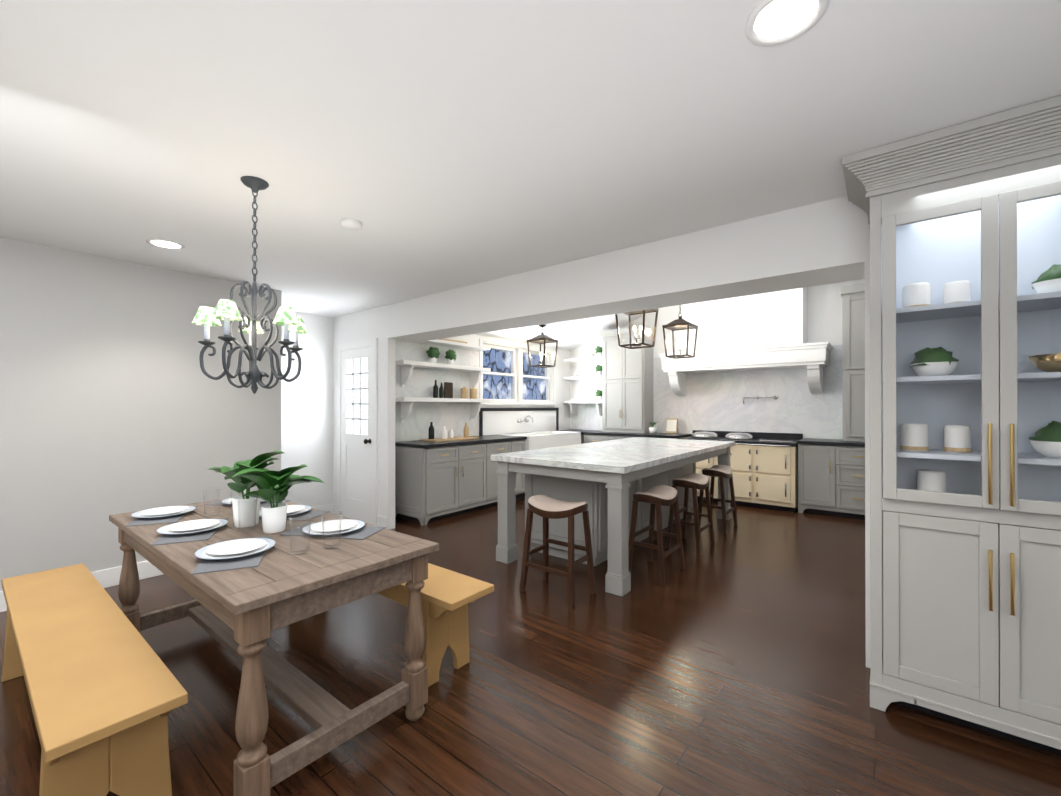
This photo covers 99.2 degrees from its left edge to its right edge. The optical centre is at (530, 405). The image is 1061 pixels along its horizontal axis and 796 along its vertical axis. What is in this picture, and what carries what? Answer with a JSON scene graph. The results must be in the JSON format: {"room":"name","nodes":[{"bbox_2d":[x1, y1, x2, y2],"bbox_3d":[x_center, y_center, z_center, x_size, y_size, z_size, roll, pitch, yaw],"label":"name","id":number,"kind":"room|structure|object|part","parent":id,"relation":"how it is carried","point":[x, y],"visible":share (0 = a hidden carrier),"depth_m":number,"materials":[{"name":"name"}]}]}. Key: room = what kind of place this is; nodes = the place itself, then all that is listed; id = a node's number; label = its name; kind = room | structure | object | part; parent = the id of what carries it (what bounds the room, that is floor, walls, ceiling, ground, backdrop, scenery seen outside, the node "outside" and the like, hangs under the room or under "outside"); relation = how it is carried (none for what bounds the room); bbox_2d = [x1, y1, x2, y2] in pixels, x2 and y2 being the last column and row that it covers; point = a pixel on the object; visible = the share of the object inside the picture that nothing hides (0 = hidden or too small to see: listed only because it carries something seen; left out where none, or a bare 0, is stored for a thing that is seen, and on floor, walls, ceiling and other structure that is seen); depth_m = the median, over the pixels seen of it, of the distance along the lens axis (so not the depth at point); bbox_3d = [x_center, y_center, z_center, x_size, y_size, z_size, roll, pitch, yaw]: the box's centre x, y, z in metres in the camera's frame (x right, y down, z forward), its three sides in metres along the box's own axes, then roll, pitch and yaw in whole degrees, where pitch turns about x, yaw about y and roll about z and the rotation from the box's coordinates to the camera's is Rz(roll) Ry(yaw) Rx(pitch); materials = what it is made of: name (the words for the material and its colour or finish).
{"room":"kitchen","nodes":[
{"label":"kitchen","id":0,"kind":"room"},
{"bbox_2d":[0,237,281,590],"bbox_3d":[-3.683,0.125,2.940,0.150,2.500,3.850,0,0,38],"label":"wall","id":1,"kind":"structure","parent":0,"point":[114,399],"depth_m":3.44,"materials":[{"name":"grey paint"}]},
{"bbox_2d":[0,560,163,611],"bbox_3d":[-3.562,1.305,2.955,0.016,0.140,3.670,0,0,38],"label":"baseboard","id":2,"kind":"structure","parent":1,"relation":"attached to","point":[108,577],"depth_m":3.44,"materials":[{"name":"white"}]},
{"bbox_2d":[281,311,333,506],"bbox_3d":[-2.873,0.133,5.389,0.150,2.500,1.000,0,0,38],"label":"wall","id":3,"kind":"structure","parent":0,"point":[307,417],"depth_m":5.51,"materials":[{"name":"white paint"}]},
{"bbox_2d":[312,504,335,513],"bbox_3d":[-2.803,1.313,5.329,0.030,0.140,1.000,0,0,38],"label":"baseboard","id":4,"kind":"structure","parent":3,"relation":"attached to","point":[329,507],"depth_m":5.67,"materials":[{"name":"white wood"}]},
{"bbox_2d":[333,305,394,528],"bbox_3d":[-2.073,-0.267,5.460,1.320,3.300,0.100,0,0,38],"label":"wall","id":5,"kind":"structure","parent":0,"point":[372,323],"depth_m":5.08,"materials":[{"name":"white paint"}]},
{"bbox_2d":[337,338,377,525],"bbox_3d":[-2.095,0.310,5.357,0.860,2.145,0.086,0,0,38],"label":"door","id":6,"kind":"structure","parent":5,"relation":"attached to","point":[357,430],"depth_m":5.37,"materials":[{"name":"white wood"}]},
{"bbox_2d":[450,334,569,429],"bbox_3d":[-0.575,0.159,7.174,0.150,2.460,4.450,0,0,38],"label":"wall","id":7,"kind":"structure","parent":0,"point":[562,384],"depth_m":8.47,"materials":[{"name":"white paint"}]},
{"bbox_2d":[395,340,478,441],"bbox_3d":[-1.328,-0.179,6.088,0.009,1.270,1.790,0,0,38],"label":"backsplash","id":8,"kind":"structure","parent":7,"relation":"attached to","point":[453,416],"depth_m":6.06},
{"bbox_2d":[395,339,490,421],"bbox_3d":[-1.157,-0.320,6.100,0.260,1.070,1.520,0,0,38],"label":"wall shelf","id":9,"kind":"object","parent":7,"relation":"attached to","point":[407,367],"visible":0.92,"depth_m":5.95,"materials":[{"name":"white wood"}]},
{"bbox_2d":[426,347,439,362],"bbox_3d":[-1.283,-0.659,5.951,0.155,0.227,0.194,0,0,38],"label":"potted plant","id":10,"kind":"object","parent":9,"relation":"on","point":[433,353],"visible":0.85,"depth_m":5.90,"materials":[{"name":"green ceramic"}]},
{"bbox_2d":[433,380,437,397],"bbox_3d":[-1.256,-0.216,5.974,0.068,0.240,0.066,0,0,38],"label":"bottle","id":11,"kind":"object","parent":9,"relation":"on","point":[435,390],"visible":0.88,"depth_m":5.95,"materials":[{"name":"grey glass"}]},
{"bbox_2d":[439,383,443,397],"bbox_3d":[-1.194,-0.201,6.053,0.068,0.210,0.066,0,0,38],"label":"bottle","id":12,"kind":"object","parent":9,"relation":"on","point":[441,391],"visible":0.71,"depth_m":6.03,"materials":[{"name":"grey glass"}]},
{"bbox_2d":[444,382,452,397],"bbox_3d":[-1.124,-0.205,6.189,0.020,0.220,0.140,0,0,38],"label":"frame","id":13,"kind":"object","parent":9,"relation":"on","point":[448,389],"visible":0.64,"depth_m":6.18,"materials":[{"name":"brown wood"}]},
{"bbox_2d":[445,349,456,364],"bbox_3d":[-1.108,-0.657,6.181,0.163,0.223,0.189,0,0,38],"label":"potted plant","id":14,"kind":"object","parent":9,"relation":"on","point":[450,356],"visible":0.92,"depth_m":6.14,"materials":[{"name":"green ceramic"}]},
{"bbox_2d":[439,338,466,343],"bbox_3d":[-1.107,-0.883,6.165,0.180,0.055,0.500,0,0,38],"label":"books","id":15,"kind":"object","parent":9,"relation":"on","point":[455,340],"visible":0.29,"depth_m":6.12,"materials":[{"name":"beige paper"}]},
{"bbox_2d":[461,387,467,398],"bbox_3d":[-0.934,-0.181,6.382,0.110,0.172,0.110,0,0,38],"label":"jar","id":16,"kind":"object","parent":9,"relation":"on","point":[464,392],"visible":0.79,"depth_m":6.33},
{"bbox_2d":[470,387,476,398],"bbox_3d":[-0.822,-0.180,6.524,0.110,0.172,0.110,0,0,38],"label":"jar","id":17,"kind":"object","parent":9,"relation":"on","point":[473,392],"visible":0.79,"depth_m":6.48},
{"bbox_2d":[479,339,556,406],"bbox_3d":[-0.198,-0.484,7.606,0.190,1.030,1.990,0,0,38],"label":"kitchen window","id":18,"kind":"structure","parent":7,"relation":"in","point":[516,369],"depth_m":7.57,"materials":[{"name":"white wood"}]},
{"bbox_3d":[-0.239,-0.504,7.638,0.030,0.810,1.730,0,0,38],"label":"glass","id":19,"kind":"part","parent":18,"relation":"part of","materials":[{"name":"glass"}]},
{"bbox_2d":[517,415,532,422],"bbox_3d":[-0.051,0.230,7.493,0.241,0.130,0.270,0,0,38],"label":"faucet","id":20,"kind":"object","parent":7,"relation":"attached to","point":[524,420],"visible":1,"depth_m":7.49,"materials":[{"name":"silver metal"}]},
{"bbox_2d":[0,498,1060,795],"bbox_3d":[0.084,1.427,3.499,7.130,0.100,9.400,0,0,38],"label":"floor","id":21,"kind":"structure","parent":0,"point":[732,662],"depth_m":2.17,"materials":[{"name":"brown wood"}]},
{"bbox_2d":[1,563,187,795],"bbox_3d":[-1.934,1.141,1.901,1.920,0.460,0.322,0,0,38],"label":"bench","id":22,"kind":"object","parent":21,"relation":"on","point":[107,692],"visible":1,"depth_m":1.51,"materials":[{"name":"yellow paint"}]},
{"bbox_2d":[109,499,438,795],"bbox_3d":[-1.382,0.993,2.262,1.860,0.760,0.800,0,0,38],"label":"dining table","id":23,"kind":"object","parent":21,"relation":"on","point":[240,615],"visible":0.92,"depth_m":1.80,"materials":[{"name":"brown wood"}]},
{"bbox_2d":[124,505,197,526],"bbox_3d":[-2.038,0.598,2.514,0.478,0.030,0.387,0,0,38],"label":"place setting","id":24,"kind":"object","parent":23,"relation":"on","point":[168,514],"visible":1,"depth_m":2.45,"materials":[{"name":"white ceramic"}]},
{"bbox_2d":[150,518,227,545],"bbox_3d":[-1.645,0.597,2.204,0.478,0.030,0.387,0,0,38],"label":"place setting","id":25,"kind":"object","parent":23,"relation":"on","point":[194,530],"visible":1,"depth_m":2.14,"materials":[{"name":"white ceramic"}]},
{"bbox_2d":[203,487,220,516],"bbox_3d":[-1.779,0.538,2.519,0.082,0.150,0.082,0,0,38],"label":"tumbler","id":26,"kind":"object","parent":23,"relation":"on","point":[218,497],"visible":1,"depth_m":2.51,"materials":[{"name":"clear glass"}]},
{"bbox_2d":[191,536,274,574],"bbox_3d":[-1.213,0.596,1.864,0.478,0.030,0.387,0,0,38],"label":"place setting","id":27,"kind":"object","parent":23,"relation":"on","point":[225,555],"visible":1,"depth_m":1.80,"materials":[{"name":"white ceramic"}]},
{"bbox_2d":[230,489,245,510],"bbox_3d":[-1.681,0.538,2.595,0.082,0.150,0.082,0,0,38],"label":"tumbler","id":28,"kind":"object","parent":23,"relation":"on","point":[232,495],"visible":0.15,"depth_m":2.57,"materials":[{"name":"clear glass"}]},
{"bbox_2d":[209,451,283,527],"bbox_3d":[-1.444,0.426,2.299,0.347,0.372,0.335,0,0,38],"label":"potted plant","id":29,"kind":"object","parent":23,"relation":"on","point":[260,461],"visible":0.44,"depth_m":2.26,"materials":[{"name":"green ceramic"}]},
{"bbox_2d":[205,498,289,507],"bbox_3d":[-1.778,0.599,2.843,0.478,0.030,0.387,0,0,38],"label":"place setting","id":30,"kind":"object","parent":23,"relation":"on","point":[225,502],"visible":0.12,"depth_m":2.80,"materials":[{"name":"white ceramic"}]},
{"bbox_2d":[238,498,256,531],"bbox_3d":[-1.386,0.537,2.210,0.082,0.150,0.082,0,0,38],"label":"tumbler","id":31,"kind":"object","parent":23,"relation":"on","point":[239,513],"visible":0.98,"depth_m":2.20,"materials":[{"name":"clear glass"}]},
{"bbox_2d":[233,464,323,533],"bbox_3d":[-1.241,0.451,2.197,0.321,0.322,0.371,0,0,38],"label":"potted plant","id":32,"kind":"object","parent":23,"relation":"on","point":[273,486],"visible":1,"depth_m":2.15,"materials":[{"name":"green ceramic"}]},
{"bbox_2d":[259,505,329,520],"bbox_3d":[-1.385,0.598,2.534,0.478,0.030,0.387,0,0,38],"label":"place setting","id":33,"kind":"object","parent":23,"relation":"on","point":[300,511],"visible":0.44,"depth_m":2.53,"materials":[{"name":"white ceramic"}]},
{"bbox_2d":[289,514,310,554],"bbox_3d":[-0.954,0.536,1.869,0.082,0.150,0.082,0,0,38],"label":"tumbler","id":34,"kind":"object","parent":23,"relation":"on","point":[292,530],"visible":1,"depth_m":1.85,"materials":[{"name":"clear glass"}]},
{"bbox_2d":[322,510,341,548],"bbox_3d":[-0.856,0.536,1.945,0.082,0.150,0.082,0,0,38],"label":"tumbler","id":35,"kind":"object","parent":23,"relation":"on","point":[339,543],"visible":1,"depth_m":1.93,"materials":[{"name":"clear glass"}]},
{"bbox_2d":[280,519,385,539],"bbox_3d":[-0.953,0.597,2.193,0.478,0.030,0.387,0,0,38],"label":"place setting","id":36,"kind":"object","parent":23,"relation":"on","point":[354,529],"visible":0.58,"depth_m":2.16,"materials":[{"name":"white ceramic"}]},
{"bbox_2d":[377,563,493,686],"bbox_3d":[-1.007,1.144,2.762,1.870,0.460,0.301,0,0,38],"label":"bench","id":37,"kind":"object","parent":21,"relation":"on","point":[447,596],"visible":0.5,"depth_m":2.27,"materials":[{"name":"yellow paint"}]},
{"bbox_2d":[395,408,600,525],"bbox_3d":[-0.208,0.713,6.934,0.710,1.350,4.050,0,0,38],"label":"kitchen cabinet","id":38,"kind":"object","parent":21,"relation":"on","point":[434,481],"depth_m":5.74,"materials":[{"name":"grey wood"}]},
{"bbox_2d":[419,436,478,441],"bbox_3d":[-1.066,0.445,5.969,0.330,0.019,0.750,0,0,38],"label":"tray","id":39,"kind":"object","parent":38,"relation":"on","point":[447,439],"visible":0.98,"depth_m":5.80,"materials":[{"name":"beige wood"}]},
{"bbox_2d":[428,422,433,438],"bbox_3d":[-1.275,0.324,5.809,0.076,0.220,0.074,0,0,38],"label":"bottle","id":40,"kind":"object","parent":39,"relation":"on","point":[431,432],"visible":1,"depth_m":5.78,"materials":[{"name":"grey glass"}]},
{"bbox_2d":[441,426,446,438],"bbox_3d":[-1.116,0.354,5.849,0.076,0.160,0.074,0,0,38],"label":"bottle","id":41,"kind":"object","parent":39,"relation":"on","point":[444,433],"visible":1,"depth_m":5.82,"materials":[{"name":"white ceramic"}]},
{"bbox_2d":[448,429,453,437],"bbox_3d":[-1.058,0.375,6.020,0.076,0.120,0.074,0,0,38],"label":"bottle","id":42,"kind":"object","parent":39,"relation":"on","point":[450,433],"visible":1,"depth_m":5.99,"materials":[{"name":"white ceramic"}]},
{"bbox_2d":[464,423,468,437],"bbox_3d":[-0.871,0.335,6.128,0.076,0.200,0.074,0,0,38],"label":"bottle","id":43,"kind":"object","parent":39,"relation":"on","point":[466,431],"visible":1,"depth_m":6.10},
{"bbox_2d":[520,495,595,607],"bbox_3d":[0.200,1.032,3.333,0.469,0.688,0.324,0,0,38],"label":"stool","id":44,"kind":"object","parent":21,"relation":"on","point":[545,507],"visible":1,"depth_m":3.29,"materials":[{"name":"wood"}]},
{"bbox_2d":[496,445,734,596],"bbox_3d":[1.080,0.936,4.772,1.234,0.890,2.924,0,0,38],"label":"kitchen island","id":45,"kind":"object","parent":21,"relation":"on","point":[605,480],"depth_m":3.95,"materials":[{"name":"wood"}]},
{"bbox_2d":[491,437,734,472],"bbox_3d":[1.080,0.466,4.774,1.300,0.050,2.990,0,0,38],"label":"island countertop","id":46,"kind":"structure","parent":45,"relation":"on","point":[627,455],"depth_m":4.03,"materials":[{"name":"white stone"}]},
{"bbox_2d":[629,485,684,584],"bbox_3d":[1.036,1.034,3.731,0.324,0.688,0.469,0,0,38],"label":"stool","id":47,"kind":"object","parent":21,"relation":"on","point":[657,496],"visible":0.96,"depth_m":3.64,"materials":[{"name":"wood"}]},
{"bbox_2d":[666,473,714,554],"bbox_3d":[1.573,1.036,4.428,0.324,0.688,0.469,0,0,38],"label":"stool","id":48,"kind":"object","parent":21,"relation":"on","point":[694,482],"visible":1,"depth_m":4.34,"materials":[{"name":"wood"}]},
{"bbox_2d":[698,465,737,533],"bbox_3d":[2.118,1.038,5.119,0.324,0.688,0.469,0,0,38],"label":"stool","id":49,"kind":"object","parent":21,"relation":"on","point":[721,472],"visible":0.96,"depth_m":5.02,"materials":[{"name":"wood"}]},
{"bbox_2d":[583,283,864,519],"bbox_3d":[3.100,-0.063,6.482,5.080,2.900,0.679,0,0,38],"label":"kitchen cabinets","id":50,"kind":"object","parent":21,"relation":"on","point":[831,477],"visible":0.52,"depth_m":5.73,"materials":[{"name":"grey wood"}]},
{"bbox_2d":[649,422,658,432],"bbox_3d":[2.019,0.368,7.419,0.190,0.181,0.209,0,0,38],"label":"potted plant","id":51,"kind":"object","parent":50,"relation":"on","point":[652,429],"visible":1,"depth_m":7.38,"materials":[{"name":"white ceramic"}]},
{"bbox_2d":[665,418,677,433],"bbox_3d":[2.312,0.333,7.388,0.180,0.248,0.084,0,0,38],"label":"cookbook","id":52,"kind":"object","parent":50,"relation":"on","point":[671,425],"visible":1,"depth_m":7.37,"materials":[{"name":"beige paper"}]},
{"bbox_2d":[677,430,802,511],"bbox_3d":[2.981,0.889,6.498,1.540,0.995,0.776,0,0,38],"label":"range","id":53,"kind":"object","parent":21,"relation":"on","point":[764,466],"visible":0.54,"depth_m":6.06,"materials":[{"name":"beige metal"}]},
{"bbox_2d":[842,95,1060,755],"bbox_3d":[1.955,0.122,1.911,1.016,2.498,0.470,0,0,38],"label":"hutch","id":54,"kind":"object","parent":21,"relation":"on","point":[966,598],"visible":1,"depth_m":1.92,"materials":[{"name":"grey wood"}]},
{"bbox_2d":[900,423,928,450],"bbox_3d":[1.798,0.149,2.115,0.103,0.125,0.103,0,0,38],"label":"jar","id":55,"kind":"object","parent":54,"relation":"on","point":[907,445],"depth_m":2.08,"materials":[{"name":"white ceramic"}]},
{"bbox_2d":[903,282,930,307],"bbox_3d":[1.805,-0.501,2.111,0.103,0.125,0.103,0,0,38],"label":"jar","id":56,"kind":"object","parent":54,"relation":"on","point":[915,297],"depth_m":2.07,"materials":[{"name":"white ceramic"}]},
{"bbox_2d":[917,469,945,491],"bbox_3d":[1.845,0.364,2.077,0.103,0.125,0.103,0,0,38],"label":"jar","id":57,"kind":"object","parent":54,"relation":"on","point":[939,475],"depth_m":2.04,"materials":[{"name":"white ceramic"}]},
{"bbox_2d":[910,347,958,375],"bbox_3d":[1.853,-0.199,2.073,0.170,0.140,0.136,0,0,38],"label":"potted plant","id":58,"kind":"object","parent":54,"relation":"on","point":[939,357],"depth_m":2.03,"materials":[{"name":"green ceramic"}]},
{"bbox_2d":[943,280,970,302],"bbox_3d":[1.928,-0.497,2.040,0.093,0.115,0.093,0,0,38],"label":"jar","id":59,"kind":"object","parent":54,"relation":"on","point":[954,291],"depth_m":2.01,"materials":[{"name":"white ceramic"}]},
{"bbox_2d":[944,425,971,452],"bbox_3d":[1.928,0.151,2.038,0.093,0.120,0.093,0,0,38],"label":"jar","id":60,"kind":"object","parent":54,"relation":"on","point":[949,443],"depth_m":2.00,"materials":[{"name":"white ceramic"}]},
{"label":"glass","id":61,"kind":"part","parent":54,"relation":"part of","materials":[{"name":"clear glass"}]},
{"bbox_2d":[1028,353,1060,371],"bbox_3d":[2.159,-0.167,1.831,0.190,0.075,0.190,0,0,38],"label":"bowl","id":62,"kind":"object","parent":54,"relation":"on","point":[1041,364],"depth_m":1.82,"materials":[{"name":"gold"}]},
{"bbox_2d":[1029,421,1060,457],"bbox_3d":[2.159,0.135,1.830,0.190,0.150,0.152,0,0,38],"label":"potted plant","id":63,"kind":"object","parent":54,"relation":"on","point":[1046,430],"depth_m":1.83,"materials":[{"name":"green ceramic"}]},
{"bbox_2d":[1032,264,1060,293],"bbox_3d":[2.159,-0.509,1.832,0.170,0.139,0.136,0,0,38],"label":"potted plant","id":64,"kind":"object","parent":54,"relation":"on","point":[1044,284],"depth_m":1.83,"materials":[{"name":"white ceramic"}]},
{"bbox_2d":[0,0,1060,317],"bbox_3d":[-1.324,-1.179,1.721,7.130,0.100,4.850,0,0,38],"label":"ceiling","id":65,"kind":"structure","parent":0,"point":[434,146],"depth_m":1.78,"materials":[{"name":"white paint"}]},
{"bbox_2d":[146,238,184,249],"bbox_3d":[-2.539,-1.120,3.143,0.210,0.008,0.210,0,0,38],"label":"recessed light","id":66,"kind":"object","parent":65,"relation":"in","point":[165,244],"visible":1,"depth_m":3.14,"materials":[{"name":"white plastic"}]},
{"bbox_2d":[192,176,307,393],"bbox_3d":[-1.381,-0.592,2.289,0.510,1.069,0.493,0,0,38],"label":"chandelier","id":67,"kind":"object","parent":65,"relation":"hanging from","point":[228,313],"visible":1,"depth_m":2.24,"materials":[{"name":"metal"}]},
{"bbox_2d":[341,218,361,230],"bbox_3d":[-1.100,-1.109,2.773,0.120,0.034,0.120,0,0,38],"label":"smoke detector","id":68,"kind":"object","parent":65,"relation":"attached to","point":[351,224],"visible":1,"depth_m":2.74,"materials":[{"name":"white plastic"}]},
{"bbox_2d":[745,0,827,46],"bbox_3d":[0.740,-1.127,1.310,0.210,0.008,0.210,0,0,38],"label":"recessed light","id":69,"kind":"object","parent":65,"relation":"in","point":[769,23],"visible":1,"depth_m":1.32,"materials":[{"name":"white plastic"}]},
{"bbox_2d":[476,308,658,350],"bbox_3d":[1.891,-1.467,5.236,6.430,0.900,4.450,0,0,38],"label":"ceiling","id":70,"kind":"structure","parent":0,"point":[570,335],"depth_m":7.58,"materials":[{"name":"white paint"}]},
{"bbox_2d":[527,324,557,367],"bbox_3d":[0.188,-0.928,7.055,0.354,0.654,0.354,0,0,38],"label":"pendant light","id":71,"kind":"object","parent":70,"relation":"hanging from","point":[542,338],"visible":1,"depth_m":7.02,"materials":[{"name":"brown metal"}]},
{"bbox_2d":[615,308,658,348],"bbox_3d":[1.159,-1.228,4.928,0.354,1.179,0.354,0,0,38],"label":"pendant light","id":72,"kind":"object","parent":70,"relation":"hanging from","point":[642,331],"visible":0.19,"depth_m":4.94,"materials":[{"name":"brown metal"}]},
{"bbox_2d":[662,305,697,358],"bbox_3d":[1.982,-1.224,5.972,0.354,1.179,0.354,0,0,38],"label":"pendant light","id":73,"kind":"object","parent":70,"relation":"hanging from","point":[680,323],"visible":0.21,"depth_m":5.94,"materials":[{"name":"brown metal"}]},
{"bbox_2d":[388,196,864,341],"bbox_3d":[0.211,-1.337,3.854,4.260,1.170,0.400,0,0,38],"label":"beam","id":74,"kind":"structure","parent":0,"point":[818,243],"depth_m":3.08,"materials":[{"name":"white paint"}]},
{"bbox_2d":[570,279,864,430],"bbox_3d":[3.222,-0.262,6.920,6.130,3.300,0.150,0,0,38],"label":"wall","id":75,"kind":"structure","parent":0,"point":[824,313],"depth_m":7.48,"materials":[{"name":"white paint"}]},
{"bbox_2d":[564,356,601,416],"bbox_3d":[1.027,-0.327,8.385,0.810,1.100,0.260,0,0,38],"label":"wall shelf","id":76,"kind":"object","parent":75,"relation":"attached to","point":[573,406],"visible":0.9,"depth_m":8.32,"materials":[{"name":"white wood"}]},
{"bbox_2d":[595,346,601,355],"bbox_3d":[1.256,-0.985,8.204,0.153,0.212,0.139,0,0,38],"label":"potted plant","id":77,"kind":"object","parent":76,"relation":"on","point":[598,349],"visible":0.9,"depth_m":8.17,"materials":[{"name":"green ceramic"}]},
{"bbox_2d":[595,389,601,399],"bbox_3d":[1.256,-0.195,8.202,0.153,0.212,0.139,0,0,38],"label":"potted plant","id":78,"kind":"object","parent":76,"relation":"on","point":[599,394],"visible":0.88,"depth_m":8.16,"materials":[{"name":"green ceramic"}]},
{"bbox_2d":[595,364,601,374],"bbox_3d":[1.256,-0.644,8.203,0.153,0.212,0.139,0,0,38],"label":"potted plant","id":79,"kind":"object","parent":76,"relation":"on","point":[598,368],"visible":0.85,"depth_m":8.17,"materials":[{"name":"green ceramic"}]},
{"bbox_2d":[571,345,842,438],"bbox_3d":[2.497,-0.175,7.389,4.350,1.270,0.007,0,0,38],"label":"backsplash","id":80,"kind":"structure","parent":75,"relation":"attached to","point":[712,401],"depth_m":6.76,"materials":[{"name":"white stone"}]},
{"bbox_2d":[659,287,832,396],"bbox_3d":[3.059,-0.977,6.603,2.230,1.665,0.545,0,0,38],"label":"range hood","id":81,"kind":"object","parent":75,"relation":"attached to","point":[765,331],"visible":0.94,"depth_m":6.37,"materials":[{"name":"white"}]},
{"bbox_2d":[743,396,777,403],"bbox_3d":[3.376,-0.083,6.636,0.458,0.120,0.088,0,0,38],"label":"pot filler","id":82,"kind":"object","parent":75,"relation":"attached to","point":[774,397],"visible":0.98,"depth_m":6.60,"materials":[{"name":"silver metal"}]},
{"bbox_2d":[864,211,870,667],"bbox_3d":[2.492,-0.278,2.053,1.550,3.300,0.400,0,0,38],"label":"wall","id":83,"kind":"structure","parent":0,"point":[867,460],"depth_m":2.37,"materials":[{"name":"white paint"}]},
{"label":"outside","id":84,"kind":"structure","parent":0,"visible":0},
{"bbox_2d":[483,348,545,399],"bbox_3d":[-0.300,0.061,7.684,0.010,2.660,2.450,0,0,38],"label":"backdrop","id":85,"kind":"structure","parent":84,"point":[501,387],"depth_m":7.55,"materials":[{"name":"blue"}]}
]}

